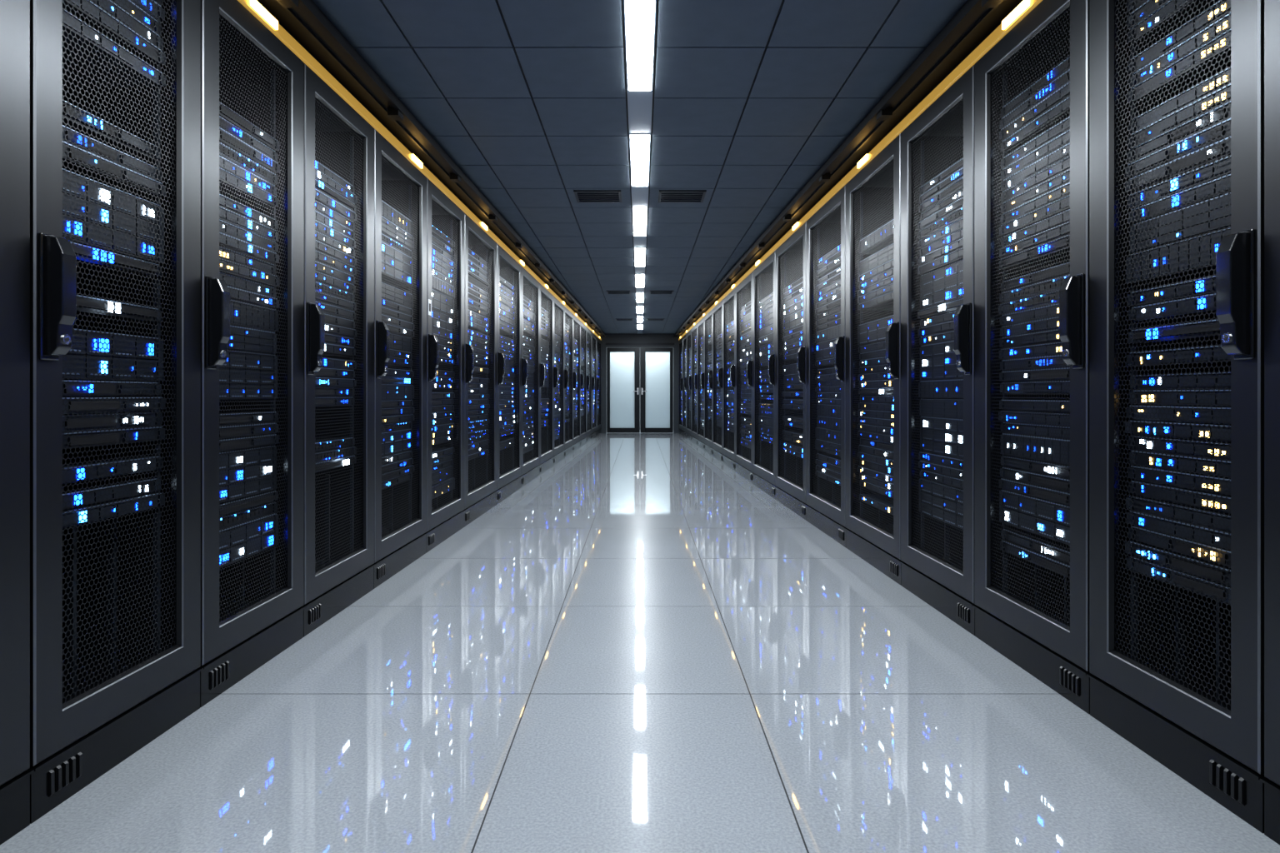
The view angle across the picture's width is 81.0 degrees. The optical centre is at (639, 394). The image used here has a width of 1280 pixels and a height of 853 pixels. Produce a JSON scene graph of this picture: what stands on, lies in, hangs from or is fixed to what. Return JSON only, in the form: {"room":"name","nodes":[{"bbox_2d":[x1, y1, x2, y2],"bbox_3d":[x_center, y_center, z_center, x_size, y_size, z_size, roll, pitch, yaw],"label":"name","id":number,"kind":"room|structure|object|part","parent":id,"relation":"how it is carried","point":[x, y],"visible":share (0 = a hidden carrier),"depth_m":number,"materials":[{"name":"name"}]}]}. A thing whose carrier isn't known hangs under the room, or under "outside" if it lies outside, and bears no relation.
{"room":"server room","nodes":[
{"label":"server room","id":0,"kind":"room"},
{"bbox_2d":[0,433,1279,852],"bbox_3d":[0.000,1.040,9.075,5.240,0.080,20.550,0,0,0],"label":"floor","id":1,"kind":"structure","parent":0,"point":[639,647],"depth_m":2.32,"materials":[{"name":"grey tile"}]},
{"bbox_2d":[0,0,34,844],"bbox_3d":[-1.865,-0.181,1.432,1.004,2.362,0.638,0,0,1],"label":"rack","id":2,"kind":"object","parent":1,"relation":"on","point":[15,774],"visible":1,"depth_m":1.69,"materials":[{"name":"black metal"}]},
{"bbox_2d":[28,0,203,824],"bbox_3d":[-1.849,-0.181,2.076,1.004,2.362,0.643,0,0,1],"label":"rack","id":3,"kind":"object","parent":1,"relation":"on","point":[115,85],"visible":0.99,"depth_m":2.09,"materials":[{"name":"black metal"}]},
{"bbox_3d":[-1.381,-0.230,1.783,0.054,0.300,0.054,0,0,1],"label":"handle","id":4,"kind":"part","parent":3,"relation":"part of","materials":[{"name":"black plastic"}]},
{"bbox_3d":[-1.420,-0.254,2.061,0.001,2.036,0.447,0,0,1],"label":"door","id":5,"kind":"part","parent":3,"relation":"part of","materials":[{"name":"black metal"}]},
{"bbox_2d":[199,0,305,707],"bbox_3d":[-1.833,-0.181,2.746,1.004,2.362,0.689,0,0,1],"label":"rack","id":6,"kind":"object","parent":1,"relation":"on","point":[252,83],"visible":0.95,"depth_m":2.76,"materials":[{"name":"black metal"}]},
{"bbox_3d":[-1.366,-0.230,2.430,0.054,0.300,0.054,0,0,1],"label":"handle","id":7,"kind":"part","parent":6,"relation":"part of","materials":[{"name":"black plastic"}]},
{"bbox_3d":[-1.403,-0.254,2.731,0.001,2.036,0.479,0,0,1],"label":"door","id":8,"kind":"part","parent":6,"relation":"part of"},
{"bbox_2d":[302,63,375,637],"bbox_3d":[-1.815,-0.181,3.474,1.004,2.362,0.758,0,0,1],"label":"rack","id":9,"kind":"object","parent":1,"relation":"on","point":[339,564],"visible":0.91,"depth_m":3.53,"materials":[{"name":"black metal"}]},
{"bbox_3d":[-1.349,-0.230,3.123,0.054,0.300,0.054,0,0,1],"label":"handle","id":10,"kind":"part","parent":9,"relation":"part of","materials":[{"name":"black plastic"}]},
{"bbox_3d":[-1.386,-0.254,3.458,0.001,2.036,0.548,0,0,1],"label":"door","id":11,"kind":"part","parent":9,"relation":"part of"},
{"bbox_2d":[373,129,428,589],"bbox_3d":[-1.796,-0.181,4.292,1.004,2.362,0.870,0,0,1],"label":"rack","id":12,"kind":"object","parent":1,"relation":"on","point":[400,187],"visible":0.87,"depth_m":4.35,"materials":[{"name":"black metal"}]},
{"bbox_3d":[-1.330,-0.230,3.885,0.054,0.300,0.054,0,0,1],"label":"handle","id":13,"kind":"part","parent":12,"relation":"part of","materials":[{"name":"black plastic"}]},
{"bbox_3d":[-1.366,-0.254,4.276,0.001,2.036,0.660,0,0,1],"label":"door","id":14,"kind":"part","parent":12,"relation":"part of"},
{"bbox_2d":[426,177,465,552],"bbox_3d":[-1.774,-0.181,5.186,1.004,2.362,0.911,0,0,1],"label":"rack","id":15,"kind":"object","parent":1,"relation":"on","point":[445,220],"visible":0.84,"depth_m":5.26,"materials":[{"name":"black metal"}]},
{"bbox_3d":[-1.309,-0.230,4.759,0.054,0.300,0.054,0,0,1],"label":"handle","id":16,"kind":"part","parent":15,"relation":"part of","materials":[{"name":"black plastic"}]},
{"bbox_3d":[-1.344,-0.254,5.171,0.001,2.036,0.701,0,0,1],"label":"door","id":17,"kind":"part","parent":15,"relation":"part of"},
{"bbox_2d":[464,213,497,526],"bbox_3d":[-1.749,-0.181,6.212,1.004,2.362,1.133,0,0,1],"label":"rack","id":18,"kind":"object","parent":1,"relation":"on","point":[481,250],"visible":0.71,"depth_m":6.32,"materials":[{"name":"black metal"}]},
{"bbox_3d":[-1.287,-0.230,5.674,0.054,0.300,0.054,0,0,1],"label":"handle","id":19,"kind":"part","parent":18,"relation":"part of","materials":[{"name":"black plastic"}]},
{"bbox_3d":[-1.319,-0.254,6.197,0.001,2.036,0.923,0,0,1],"label":"door","id":20,"kind":"part","parent":18,"relation":"part of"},
{"bbox_2d":[496,244,521,504],"bbox_3d":[-1.720,-0.181,7.381,1.004,2.362,1.196,0,0,1],"label":"rack","id":21,"kind":"object","parent":1,"relation":"on","point":[509,271],"visible":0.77,"depth_m":7.54,"materials":[{"name":"black metal"}]},
{"bbox_3d":[-1.259,-0.230,6.811,0.054,0.300,0.054,0,0,1],"label":"handle","id":22,"kind":"part","parent":21,"relation":"part of","materials":[{"name":"black plastic"}]},
{"bbox_3d":[-1.290,-0.254,7.365,0.001,2.036,0.986,0,0,1],"label":"door","id":23,"kind":"part","parent":21,"relation":"part of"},
{"bbox_2d":[520,266,539,488],"bbox_3d":[-1.690,-0.181,8.596,1.004,2.362,1.226,0,0,1],"label":"rack","id":24,"kind":"object","parent":1,"relation":"on","point":[530,286],"visible":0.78,"depth_m":8.79,"materials":[{"name":"black metal"}]},
{"bbox_3d":[-1.230,-0.230,8.011,0.054,0.300,0.054,0,0,1],"label":"handle","id":25,"kind":"part","parent":24,"relation":"part of","materials":[{"name":"black plastic"}]},
{"bbox_3d":[-1.261,-0.254,8.580,0.001,2.036,1.016,0,0,1],"label":"door","id":26,"kind":"part","parent":24,"relation":"part of","materials":[{"name":"black metal"}]},
{"bbox_2d":[539,284,554,475],"bbox_3d":[-1.661,-0.181,9.811,1.004,2.362,1.196,0,0,1],"label":"rack","id":27,"kind":"object","parent":1,"relation":"on","point":[547,457],"visible":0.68,"depth_m":10.07,"materials":[{"name":"black metal"}]},
{"bbox_3d":[-1.200,-0.230,9.241,0.054,0.300,0.054,0,0,1],"label":"handle","id":28,"kind":"part","parent":27,"relation":"part of","materials":[{"name":"black plastic"}]},
{"bbox_3d":[-1.231,-0.254,9.795,0.001,2.036,0.986,0,0,1],"label":"door","id":29,"kind":"part","parent":27,"relation":"part of","materials":[{"name":"black metal"}]},
{"bbox_2d":[553,296,564,465],"bbox_3d":[-1.631,-0.181,11.011,1.004,2.362,1.196,0,0,1],"label":"rack","id":30,"kind":"object","parent":1,"relation":"on","point":[558,308],"visible":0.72,"depth_m":11.20,"materials":[{"name":"black metal"}]},
{"bbox_3d":[-1.170,-0.230,10.441,0.054,0.300,0.054,0,0,1],"label":"handle","id":31,"kind":"part","parent":30,"relation":"part of","materials":[{"name":"black plastic"}]},
{"bbox_3d":[-1.202,-0.254,10.995,0.001,2.036,0.986,0,0,1],"label":"door","id":32,"kind":"part","parent":30,"relation":"part of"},
{"bbox_2d":[564,306,573,458],"bbox_3d":[-1.602,-0.181,12.211,1.004,2.362,1.196,0,0,1],"label":"rack","id":33,"kind":"object","parent":1,"relation":"on","point":[568,316],"visible":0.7,"depth_m":12.51,"materials":[{"name":"black metal"}]},
{"bbox_3d":[-1.141,-0.230,11.641,0.054,0.300,0.054,0,0,1],"label":"handle","id":34,"kind":"part","parent":33,"relation":"part of","materials":[{"name":"black plastic"}]},
{"bbox_3d":[-1.173,-0.254,12.195,0.001,2.036,0.986,0,0,1],"label":"door","id":35,"kind":"part","parent":33,"relation":"part of","materials":[{"name":"black metal"}]},
{"bbox_2d":[572,315,580,452],"bbox_3d":[-1.573,-0.181,13.411,1.004,2.362,1.196,0,0,1],"label":"rack","id":36,"kind":"object","parent":1,"relation":"on","point":[577,323],"visible":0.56,"depth_m":13.72,"materials":[{"name":"black metal"}]},
{"bbox_3d":[-1.112,-0.230,12.841,0.054,0.300,0.054,0,0,1],"label":"handle","id":37,"kind":"part","parent":36,"relation":"part of","materials":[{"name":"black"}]},
{"bbox_3d":[-1.143,-0.254,13.395,0.001,2.036,0.986,0,0,1],"label":"door","id":38,"kind":"part","parent":36,"relation":"part of","materials":[{"name":"black metal"}]},
{"bbox_2d":[580,322,586,447],"bbox_3d":[-1.544,-0.181,14.611,1.004,2.362,1.196,0,0,1],"label":"rack","id":39,"kind":"object","parent":1,"relation":"on","point":[583,328],"visible":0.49,"depth_m":15.05,"materials":[{"name":"black metal"}]},
{"bbox_3d":[-1.082,-0.230,14.041,0.054,0.300,0.054,0,0,1],"label":"handle","id":40,"kind":"part","parent":39,"relation":"part of","materials":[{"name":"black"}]},
{"bbox_3d":[-1.114,-0.254,14.595,0.001,2.036,0.986,0,0,1],"label":"door","id":41,"kind":"part","parent":39,"relation":"part of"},
{"bbox_2d":[586,327,591,443],"bbox_3d":[-1.514,-0.181,15.811,1.004,2.362,1.196,0,0,1],"label":"rack","id":42,"kind":"object","parent":1,"relation":"on","point":[588,332],"visible":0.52,"depth_m":16.11,"materials":[{"name":"black metal"}]},
{"bbox_3d":[-1.053,-0.230,15.241,0.054,0.300,0.054,0,0,1],"label":"handle","id":43,"kind":"part","parent":42,"relation":"part of","materials":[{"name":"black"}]},
{"bbox_3d":[-1.085,-0.254,15.795,0.001,2.036,0.986,0,0,1],"label":"door","id":44,"kind":"part","parent":42,"relation":"part of","materials":[{"name":"black metal"}]},
{"bbox_2d":[591,332,596,439],"bbox_3d":[-1.484,-0.181,17.061,1.004,2.362,1.296,0,0,1],"label":"rack","id":45,"kind":"object","parent":1,"relation":"on","point":[593,336],"visible":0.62,"depth_m":17.45,"materials":[{"name":"black metal"}]},
{"bbox_3d":[-1.024,-0.230,16.441,0.054,0.300,0.054,0,0,1],"label":"handle","id":46,"kind":"part","parent":45,"relation":"part of","materials":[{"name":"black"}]},
{"bbox_3d":[-1.054,-0.254,17.045,0.001,2.036,1.086,0,0,1],"label":"door","id":47,"kind":"part","parent":45,"relation":"part of","materials":[{"name":"black metal"}]},
{"bbox_2d":[596,336,601,435],"bbox_3d":[-1.451,-0.181,18.411,1.004,2.362,1.396,0,0,1],"label":"rack","id":48,"kind":"object","parent":1,"relation":"on","point":[598,341],"visible":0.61,"depth_m":18.81,"materials":[{"name":"black metal"}]},
{"bbox_3d":[-0.992,-0.230,17.741,0.054,0.300,0.054,0,0,1],"label":"handle","id":49,"kind":"part","parent":48,"relation":"part of","materials":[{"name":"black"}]},
{"bbox_3d":[-1.021,-0.254,18.395,0.001,2.036,1.186,0,0,1],"label":"door","id":50,"kind":"part","parent":48,"relation":"part of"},
{"bbox_2d":[678,337,682,435],"bbox_3d":[1.448,-0.181,18.511,1.004,2.362,1.196,0,0,-1],"label":"rack","id":51,"kind":"object","parent":1,"relation":"on","point":[680,342],"visible":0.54,"depth_m":18.96,"materials":[{"name":"black metal"}]},
{"bbox_3d":[0.987,-0.230,17.941,0.054,0.300,0.054,0,0,-1],"label":"handle","id":52,"kind":"part","parent":51,"relation":"part of","materials":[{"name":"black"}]},
{"bbox_3d":[1.019,-0.254,18.495,0.001,2.036,0.986,0,0,-1],"label":"door","id":53,"kind":"part","parent":51,"relation":"part of","materials":[{"name":"black metal"}]},
{"bbox_2d":[682,334,686,438],"bbox_3d":[1.477,-0.181,17.361,1.004,2.362,1.096,0,0,-1],"label":"rack","id":54,"kind":"object","parent":1,"relation":"on","point":[684,337],"visible":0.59,"depth_m":17.77,"materials":[{"name":"black metal"}]},
{"bbox_3d":[1.047,-0.254,17.345,0.001,2.036,0.886,0,0,-1],"label":"door","id":55,"kind":"part","parent":54,"relation":"part of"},
{"bbox_3d":[1.014,-0.230,16.841,0.054,0.300,0.054,0,0,-1],"label":"handle","id":56,"kind":"part","parent":54,"relation":"part of","materials":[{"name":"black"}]},
{"bbox_2d":[686,329,691,441],"bbox_3d":[1.505,-0.181,16.211,1.004,2.362,1.196,0,0,-1],"label":"rack","id":57,"kind":"object","parent":1,"relation":"on","point":[689,333],"visible":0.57,"depth_m":16.61,"materials":[{"name":"black metal"}]},
{"bbox_3d":[1.075,-0.254,16.195,0.001,2.036,0.986,0,0,-1],"label":"door","id":58,"kind":"part","parent":57,"relation":"part of","materials":[{"name":"black metal"}]},
{"bbox_3d":[1.043,-0.230,15.641,0.054,0.300,0.054,0,0,-1],"label":"handle","id":59,"kind":"part","parent":57,"relation":"part of","materials":[{"name":"black plastic"}]},
{"bbox_2d":[691,323,697,445],"bbox_3d":[1.534,-0.181,15.011,1.004,2.362,1.196,0,0,-1],"label":"rack","id":60,"kind":"object","parent":1,"relation":"on","point":[694,330],"visible":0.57,"depth_m":15.30,"materials":[{"name":"black metal"}]},
{"bbox_3d":[1.104,-0.254,14.995,0.001,2.036,0.986,0,0,-1],"label":"door","id":61,"kind":"part","parent":60,"relation":"part of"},
{"bbox_3d":[1.073,-0.230,14.441,0.054,0.300,0.054,0,0,-1],"label":"handle","id":62,"kind":"part","parent":60,"relation":"part of","materials":[{"name":"black plastic"}]},
{"bbox_2d":[697,317,704,450],"bbox_3d":[1.563,-0.181,13.811,1.004,2.362,1.196,0,0,-1],"label":"rack","id":63,"kind":"object","parent":1,"relation":"on","point":[701,324],"visible":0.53,"depth_m":14.11,"materials":[{"name":"black metal"}]},
{"bbox_3d":[1.133,-0.254,13.795,0.001,2.036,0.986,0,0,-1],"label":"door","id":64,"kind":"part","parent":63,"relation":"part of","materials":[{"name":"black metal"}]},
{"bbox_3d":[1.102,-0.230,13.241,0.054,0.300,0.054,0,0,-1],"label":"handle","id":65,"kind":"part","parent":63,"relation":"part of","materials":[{"name":"black plastic"}]},
{"bbox_2d":[704,310,712,455],"bbox_3d":[1.593,-0.181,12.611,1.004,2.362,1.196,0,0,-1],"label":"rack","id":66,"kind":"object","parent":1,"relation":"on","point":[708,317],"visible":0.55,"depth_m":12.98,"materials":[{"name":"black metal"}]},
{"bbox_3d":[1.163,-0.254,12.595,0.001,2.036,0.986,0,0,-1],"label":"door","id":67,"kind":"part","parent":66,"relation":"part of","materials":[{"name":"black metal"}]},
{"bbox_3d":[1.131,-0.230,12.041,0.054,0.300,0.054,0,0,-1],"label":"handle","id":68,"kind":"part","parent":66,"relation":"part of","materials":[{"name":"black plastic"}]},
{"bbox_2d":[712,300,723,463],"bbox_3d":[1.622,-0.181,11.411,1.004,2.362,1.196,0,0,-1],"label":"rack","id":69,"kind":"object","parent":1,"relation":"on","point":[717,454],"visible":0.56,"depth_m":11.74,"materials":[{"name":"black metal"}]},
{"bbox_3d":[1.192,-0.254,11.395,0.001,2.036,0.986,0,0,-1],"label":"door","id":70,"kind":"part","parent":69,"relation":"part of","materials":[{"name":"black metal"}]},
{"bbox_3d":[1.161,-0.230,10.841,0.054,0.300,0.054,0,0,-1],"label":"handle","id":71,"kind":"part","parent":69,"relation":"part of","materials":[{"name":"black plastic"}]},
{"bbox_2d":[722,288,735,472],"bbox_3d":[1.651,-0.181,10.211,1.004,2.362,1.196,0,0,-1],"label":"rack","id":72,"kind":"object","parent":1,"relation":"on","point":[728,302],"visible":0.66,"depth_m":10.48,"materials":[{"name":"black metal"}]},
{"bbox_3d":[1.221,-0.254,10.195,0.001,2.036,0.986,0,0,-1],"label":"door","id":73,"kind":"part","parent":72,"relation":"part of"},
{"bbox_3d":[1.190,-0.230,9.641,0.054,0.300,0.054,0,0,-1],"label":"handle","id":74,"kind":"part","parent":72,"relation":"part of","materials":[{"name":"black plastic"}]},
{"bbox_2d":[735,272,753,484],"bbox_3d":[1.681,-0.181,8.971,1.004,2.362,1.276,0,0,-1],"label":"rack","id":75,"kind":"object","parent":1,"relation":"on","point":[743,292],"visible":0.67,"depth_m":9.16,"materials":[{"name":"black metal"}]},
{"bbox_3d":[1.252,-0.254,8.955,0.001,2.036,1.066,0,0,-1],"label":"door","id":76,"kind":"part","parent":75,"relation":"part of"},
{"bbox_3d":[1.221,-0.230,8.361,0.054,0.300,0.054,0,0,-1],"label":"handle","id":77,"kind":"part","parent":75,"relation":"part of","materials":[{"name":"black plastic"}]},
{"bbox_2d":[752,250,775,499],"bbox_3d":[1.712,-0.181,7.721,1.004,2.362,1.216,0,0,-1],"label":"rack","id":78,"kind":"object","parent":1,"relation":"on","point":[763,277],"visible":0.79,"depth_m":7.90,"materials":[{"name":"black metal"}]},
{"bbox_3d":[1.282,-0.254,7.705,0.001,2.036,1.006,0,0,-1],"label":"door","id":79,"kind":"part","parent":78,"relation":"part of","materials":[{"name":"black metal"}]},
{"bbox_3d":[1.251,-0.230,7.141,0.054,0.300,0.054,0,0,-1],"label":"handle","id":80,"kind":"part","parent":78,"relation":"part of","materials":[{"name":"black plastic"}]},
{"bbox_2d":[775,222,806,520],"bbox_3d":[1.741,-0.181,6.517,1.004,2.362,1.183,0,0,-1],"label":"rack","id":81,"kind":"object","parent":1,"relation":"on","point":[790,257],"visible":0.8,"depth_m":6.67,"materials":[{"name":"black metal"}]},
{"bbox_3d":[1.311,-0.254,6.502,0.001,2.036,0.973,0,0,-1],"label":"door","id":82,"kind":"part","parent":81,"relation":"part of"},
{"bbox_3d":[1.280,-0.230,5.954,0.054,0.300,0.054,0,0,-1],"label":"handle","id":83,"kind":"part","parent":81,"relation":"part of","materials":[{"name":"black plastic"}]},
{"bbox_2d":[805,185,845,547],"bbox_3d":[1.768,-0.181,5.405,1.004,2.362,1.033,0,0,-1],"label":"rack","id":84,"kind":"object","parent":1,"relation":"on","point":[826,229],"visible":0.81,"depth_m":5.50,"materials":[{"name":"black metal"}]},
{"bbox_3d":[1.339,-0.254,5.390,0.001,2.036,0.823,0,0,-1],"label":"door","id":85,"kind":"part","parent":84,"relation":"part of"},
{"bbox_3d":[1.305,-0.230,4.917,0.054,0.300,0.054,0,0,-1],"label":"handle","id":86,"kind":"part","parent":84,"relation":"part of","materials":[{"name":"black plastic"}]},
{"bbox_2d":[844,133,901,585],"bbox_3d":[1.793,-0.181,4.405,1.004,2.362,0.959,0,0,-1],"label":"rack","id":87,"kind":"object","parent":1,"relation":"on","point":[872,529],"visible":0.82,"depth_m":4.44,"materials":[{"name":"black metal"}]},
{"bbox_3d":[1.363,-0.254,4.390,0.001,2.036,0.749,0,0,-1],"label":"door","id":88,"kind":"part","parent":87,"relation":"part of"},
{"bbox_3d":[1.329,-0.230,3.954,0.054,0.300,0.054,0,0,-1],"label":"handle","id":89,"kind":"part","parent":87,"relation":"part of","materials":[{"name":"black plastic"}]},
{"bbox_2d":[899,65,975,635],"bbox_3d":[1.814,-0.181,3.516,1.004,2.362,0.812,0,0,-1],"label":"rack","id":90,"kind":"object","parent":1,"relation":"on","point":[937,147],"visible":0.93,"depth_m":3.54,"materials":[{"name":"black metal"}]},
{"bbox_3d":[1.385,-0.254,3.500,0.001,2.036,0.602,0,0,-1],"label":"door","id":91,"kind":"part","parent":90,"relation":"part of","materials":[{"name":"black metal"}]},
{"bbox_3d":[1.349,-0.230,3.138,0.054,0.300,0.054,0,0,-1],"label":"handle","id":92,"kind":"part","parent":90,"relation":"part of","materials":[{"name":"black plastic"}]},
{"bbox_2d":[972,0,1090,714],"bbox_3d":[1.834,-0.181,2.728,1.004,2.362,0.755,0,0,-1],"label":"rack","id":93,"kind":"object","parent":1,"relation":"on","point":[1032,87],"visible":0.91,"depth_m":2.70,"materials":[{"name":"black metal"}]},
{"bbox_3d":[1.404,-0.254,2.713,0.001,2.036,0.545,0,0,-1],"label":"door","id":94,"kind":"part","parent":93,"relation":"part of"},
{"bbox_3d":[1.367,-0.230,2.379,0.054,0.300,0.054,0,0,-1],"label":"handle","id":95,"kind":"part","parent":93,"relation":"part of","materials":[{"name":"black plastic"}]},
{"bbox_2d":[1086,0,1265,834],"bbox_3d":[1.851,-0.181,2.032,1.004,2.362,0.630,0,0,-1],"label":"rack","id":96,"kind":"object","parent":1,"relation":"on","point":[1177,87],"visible":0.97,"depth_m":2.02,"materials":[{"name":"black metal"}]},
{"bbox_3d":[1.421,-0.254,2.017,0.001,2.036,0.438,0,0,-1],"label":"door","id":97,"kind":"part","parent":96,"relation":"part of","materials":[{"name":"black metal"}]},
{"bbox_3d":[1.383,-0.230,1.745,0.054,0.300,0.054,0,0,-1],"label":"handle","id":98,"kind":"part","parent":96,"relation":"part of","materials":[{"name":"black plastic"}]},
{"bbox_2d":[1260,0,1279,844],"bbox_3d":[1.866,-0.181,1.393,1.004,2.362,0.640,0,0,-1],"label":"rack","id":99,"kind":"object","parent":1,"relation":"on","point":[1272,7],"visible":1,"depth_m":1.68,"materials":[{"name":"black metal"}]},
{"bbox_2d":[312,0,967,333],"bbox_3d":[0.000,-1.590,9.000,5.240,0.080,20.400,0,0,0],"label":"ceiling","id":100,"kind":"structure","parent":0,"point":[532,101],"depth_m":4.03,"materials":[{"name":"tile"}]},
{"bbox_2d":[573,190,621,202],"bbox_3d":[-0.325,-1.545,5.870,0.360,0.010,0.340,0,0,0],"label":"ceiling vent","id":101,"kind":"object","parent":100,"relation":"in","point":[582,196],"visible":1,"depth_m":5.84,"materials":[{"name":"grey metal"}]},
{"bbox_2d":[606,290,630,294],"bbox_3d":[-0.325,-1.545,11.400,0.360,0.010,0.340,0,0,0],"label":"ceiling vent","id":102,"kind":"object","parent":100,"relation":"in","point":[607,292],"visible":1,"depth_m":11.38,"materials":[{"name":"grey metal"}]},
{"bbox_2d":[615,319,633,320],"bbox_3d":[-0.325,-1.545,15.600,0.360,0.010,0.340,0,0,0],"label":"ceiling vent","id":103,"kind":"object","parent":100,"relation":"in","point":[616,319],"visible":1,"depth_m":15.59,"materials":[{"name":"grey metal"}]},
{"bbox_2d":[624,0,655,90],"bbox_3d":[0.000,-1.549,3.270,0.124,0.009,1.100,0,0,0],"label":"ceiling light","id":104,"kind":"object","parent":100,"relation":"in","point":[639,14],"depth_m":3.30,"materials":[{"name":"white plastic"}]},
{"bbox_2d":[630,134,649,185],"bbox_3d":[0.000,-1.549,5.025,0.124,0.009,1.100,0,0,0],"label":"ceiling light","id":105,"kind":"object","parent":100,"relation":"in","point":[639,143],"depth_m":4.92,"materials":[{"name":"white plastic"}]},
{"bbox_2d":[632,207,647,235],"bbox_3d":[0.000,-1.549,6.780,0.124,0.009,1.100,0,0,0],"label":"ceiling light","id":106,"kind":"object","parent":100,"relation":"in","point":[639,214],"depth_m":6.70,"materials":[{"name":"white plastic"}]},
{"bbox_2d":[634,248,645,266],"bbox_3d":[0.000,-1.549,8.535,0.124,0.009,1.100,0,0,0],"label":"ceiling light","id":107,"kind":"object","parent":100,"relation":"in","point":[639,253],"depth_m":8.45,"materials":[{"name":"white plastic"}]},
{"bbox_2d":[635,274,644,287],"bbox_3d":[0.000,-1.549,10.290,0.124,0.009,1.100,0,0,0],"label":"ceiling light","id":108,"kind":"object","parent":100,"relation":"in","point":[639,278],"depth_m":10.18,"materials":[{"name":"white plastic"}]},
{"bbox_2d":[635,292,644,302],"bbox_3d":[0.000,-1.549,12.045,0.124,0.009,1.100,0,0,0],"label":"ceiling light","id":109,"kind":"object","parent":100,"relation":"in","point":[639,296],"depth_m":11.94,"materials":[{"name":"white plastic"}]},
{"bbox_2d":[636,306,643,313],"bbox_3d":[0.000,-1.549,13.800,0.124,0.009,1.100,0,0,0],"label":"ceiling light","id":110,"kind":"object","parent":100,"relation":"in","point":[639,309],"depth_m":13.76,"materials":[{"name":"white plastic"}]},
{"bbox_2d":[636,316,643,322],"bbox_3d":[0.000,-1.549,15.555,0.124,0.009,1.100,0,0,0],"label":"ceiling light","id":111,"kind":"object","parent":100,"relation":"in","point":[639,319],"depth_m":15.53,"materials":[{"name":"white plastic"}]},
{"bbox_2d":[646,319,664,320],"bbox_3d":[0.325,-1.545,15.600,0.360,0.010,0.340,0,0,0],"label":"ceiling vent","id":112,"kind":"object","parent":100,"relation":"in","point":[647,319],"visible":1,"depth_m":15.59,"materials":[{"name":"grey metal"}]},
{"bbox_2d":[649,290,673,294],"bbox_3d":[0.325,-1.545,11.400,0.360,0.010,0.340,0,0,0],"label":"ceiling vent","id":113,"kind":"object","parent":100,"relation":"in","point":[650,292],"visible":1,"depth_m":11.38,"materials":[{"name":"grey metal"}]},
{"bbox_2d":[658,190,706,202],"bbox_3d":[0.325,-1.545,5.870,0.360,0.010,0.340,0,0,0],"label":"ceiling vent","id":114,"kind":"object","parent":100,"relation":"in","point":[664,196],"visible":1,"depth_m":5.84,"materials":[{"name":"grey metal"}]},
{"bbox_2d":[600,333,679,433],"bbox_3d":[0.000,-0.275,19.269,5.240,2.550,0.162,0,0,0],"label":"wall","id":115,"kind":"structure","parent":0,"point":[612,340],"depth_m":19.20,"materials":[{"name":"paint"}]},
{"bbox_2d":[237,0,601,340],"bbox_3d":[-1.251,-1.400,9.003,0.070,0.064,20.330,0,0,1],"label":"strip light","id":116,"kind":"object","parent":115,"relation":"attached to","point":[253,7],"visible":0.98,"depth_m":3.69,"materials":[{"name":"gold metal"}]},
{"bbox_2d":[256,0,606,337],"bbox_3d":[-1.645,-1.452,9.012,1.075,0.172,20.330,0,0,1],"label":"cable tray","id":117,"kind":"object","parent":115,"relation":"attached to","point":[303,20],"depth_m":3.90,"materials":[{"name":"grey metal"}]},
{"bbox_2d":[606,347,639,433],"bbox_3d":[-0.427,-0.098,19.220,0.846,2.185,0.100,0,0,0],"label":"door","id":118,"kind":"structure","parent":115,"relation":"in","point":[637,350],"depth_m":19.24,"materials":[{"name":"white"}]},
{"bbox_3d":[-0.455,-0.110,19.244,0.631,1.960,0.008,0,0,0],"label":"frosted pane","id":119,"kind":"part","parent":118,"relation":"part of","materials":[{"name":"white glass"}]},
{"bbox_2d":[640,347,673,433],"bbox_3d":[0.427,-0.098,19.220,0.846,2.185,0.100,0,0,0],"label":"door","id":120,"kind":"structure","parent":115,"relation":"in","point":[642,350],"depth_m":19.24,"materials":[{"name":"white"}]},
{"bbox_3d":[0.455,-0.110,19.244,0.631,1.960,0.008,0,0,0],"label":"frosted pane","id":121,"kind":"part","parent":120,"relation":"part of","materials":[{"name":"white glass"}]},
{"bbox_2d":[673,0,1023,337],"bbox_3d":[1.645,-1.452,9.012,1.075,0.172,20.330,0,0,-1],"label":"cable tray","id":122,"kind":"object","parent":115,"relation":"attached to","point":[976,20],"depth_m":3.90,"materials":[{"name":"grey metal"}]},
{"bbox_2d":[678,0,1042,340],"bbox_3d":[1.251,-1.400,9.003,0.070,0.064,20.330,0,0,-1],"label":"strip light","id":123,"kind":"object","parent":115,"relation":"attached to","point":[1025,7],"visible":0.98,"depth_m":3.69,"materials":[{"name":"gold metal"}]},
{"bbox_2d":[637,325,642,329],"bbox_3d":[0.000,-1.549,17.310,0.124,0.009,1.100,0,0,0],"label":"ceiling light","id":124,"kind":"object","parent":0,"point":[639,327],"depth_m":17.26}
]}

